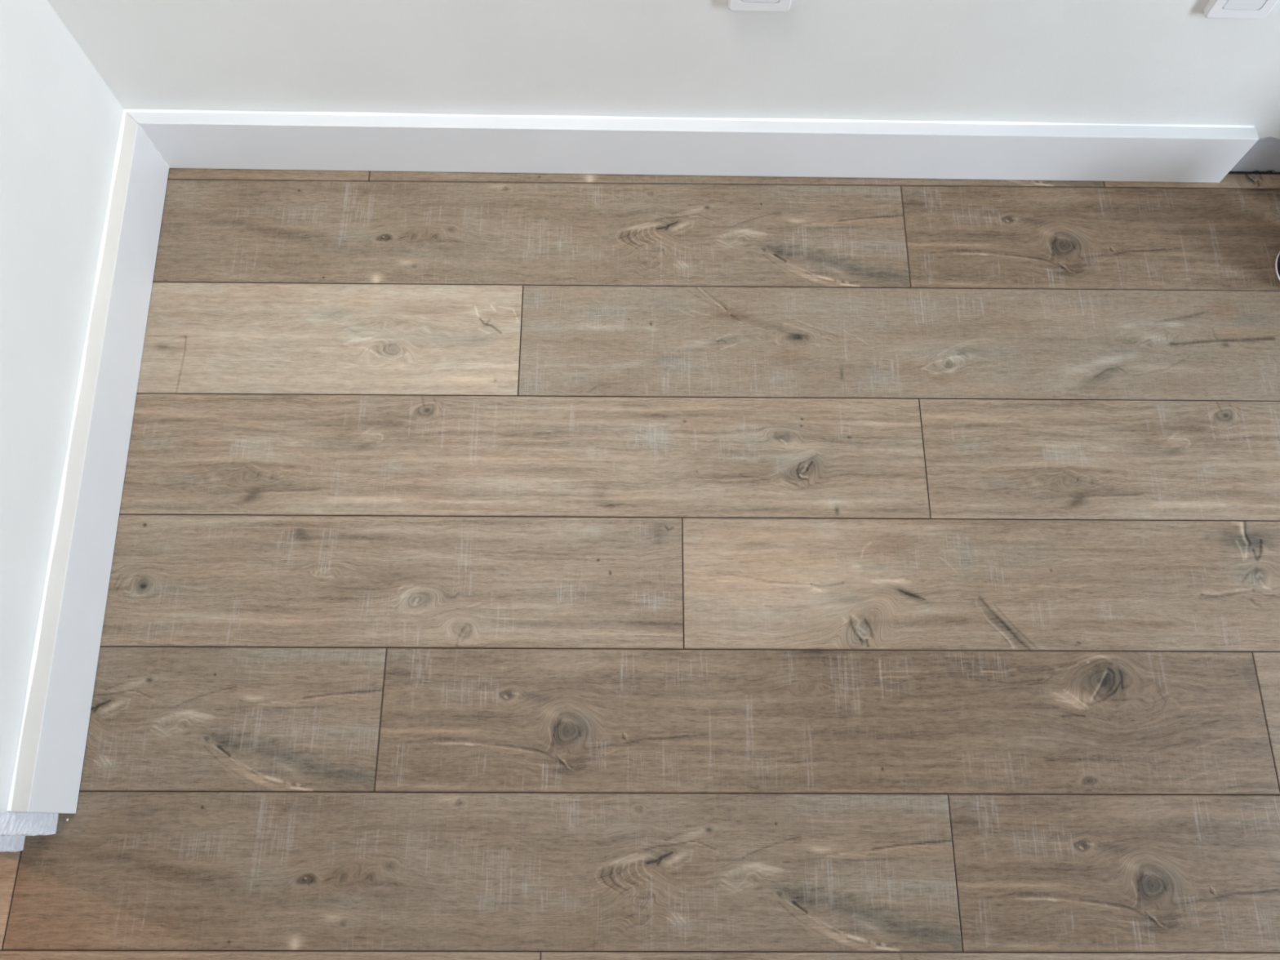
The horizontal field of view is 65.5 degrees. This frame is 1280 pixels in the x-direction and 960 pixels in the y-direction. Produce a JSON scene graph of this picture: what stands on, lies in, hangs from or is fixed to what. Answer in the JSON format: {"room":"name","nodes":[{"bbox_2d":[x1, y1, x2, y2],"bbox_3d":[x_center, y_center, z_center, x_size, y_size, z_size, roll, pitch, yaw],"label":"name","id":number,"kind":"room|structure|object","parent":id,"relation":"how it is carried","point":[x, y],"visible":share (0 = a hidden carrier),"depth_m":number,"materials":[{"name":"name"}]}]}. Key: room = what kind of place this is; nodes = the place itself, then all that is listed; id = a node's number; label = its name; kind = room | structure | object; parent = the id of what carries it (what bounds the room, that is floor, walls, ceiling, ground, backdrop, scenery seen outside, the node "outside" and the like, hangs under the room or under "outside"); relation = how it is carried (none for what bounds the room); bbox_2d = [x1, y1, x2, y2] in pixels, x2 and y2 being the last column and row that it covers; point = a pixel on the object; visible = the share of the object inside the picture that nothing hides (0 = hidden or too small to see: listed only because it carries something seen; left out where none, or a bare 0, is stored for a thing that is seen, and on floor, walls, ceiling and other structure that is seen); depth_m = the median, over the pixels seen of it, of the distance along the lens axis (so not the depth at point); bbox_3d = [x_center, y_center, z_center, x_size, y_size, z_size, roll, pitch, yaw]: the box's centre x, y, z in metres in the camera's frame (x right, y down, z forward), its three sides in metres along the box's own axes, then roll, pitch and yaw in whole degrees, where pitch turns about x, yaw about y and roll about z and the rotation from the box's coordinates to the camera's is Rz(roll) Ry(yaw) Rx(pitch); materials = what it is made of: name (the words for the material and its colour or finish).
{"room":"empty room","nodes":[
{"label":"empty room","id":0,"kind":"room"},
{"bbox_2d":[0,0,123,852],"bbox_3d":[-0.798,-0.499,0.324,0.116,2.450,1.215,0,71,0],"label":"wall","id":1,"kind":"structure","parent":0,"point":[60,121],"depth_m":1.28,"materials":[{"name":"paint"}]},
{"bbox_2d":[6,109,169,813],"bbox_3d":[-0.761,-0.068,1.409,0.026,0.116,1.024,-2,71,-1],"label":"baseboard","id":2,"kind":"structure","parent":1,"relation":"attached to","point":[46,775],"depth_m":1.36,"materials":[{"name":"wood"}]},
{"bbox_2d":[0,168,1279,959],"bbox_3d":[-0.047,1.196,1.053,5.250,0.030,3.670,0,71,0],"label":"floor","id":3,"kind":"structure","parent":0,"point":[504,566],"depth_m":1.41,"materials":[{"name":"brown wood"}]},
{"bbox_2d":[1275,251,1279,281],"bbox_3d":[1.067,-0.356,1.508,0.116,0.158,0.116,0,71,0],"label":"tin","id":4,"kind":"object","parent":3,"relation":"on","point":[1277,259],"visible":1,"depth_m":1.58,"materials":[{"name":"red metal"}]},
{"bbox_2d":[47,0,1279,174],"bbox_3d":[-0.030,-0.994,0.505,5.250,2.450,0.178,0,71,0],"label":"wall","id":5,"kind":"structure","parent":0,"point":[1077,61],"depth_m":1.41,"materials":[{"name":"paint"}]},
{"bbox_2d":[124,108,1258,182],"bbox_3d":[0.080,-0.528,1.580,1.744,0.115,0.024,1,71,0],"label":"baseboard","id":6,"kind":"structure","parent":5,"relation":"attached to","point":[381,141],"depth_m":1.56,"materials":[{"name":"wood"}]},
{"bbox_2d":[728,0,791,11],"bbox_3d":[0.158,-0.644,1.262,0.082,0.122,0.013,1,71,0],"label":"wall socket","id":7,"kind":"object","parent":5,"relation":"attached to","point":[733,5],"visible":1,"depth_m":1.31,"materials":[{"name":"plastic"}]},
{"bbox_2d":[1203,0,1278,18],"bbox_3d":[0.789,-0.637,1.266,0.082,0.122,0.013,1,71,0],"label":"wall socket","id":8,"kind":"object","parent":5,"relation":"attached to","point":[1235,9],"visible":1,"depth_m":1.31,"materials":[{"name":"plastic"}]}
]}

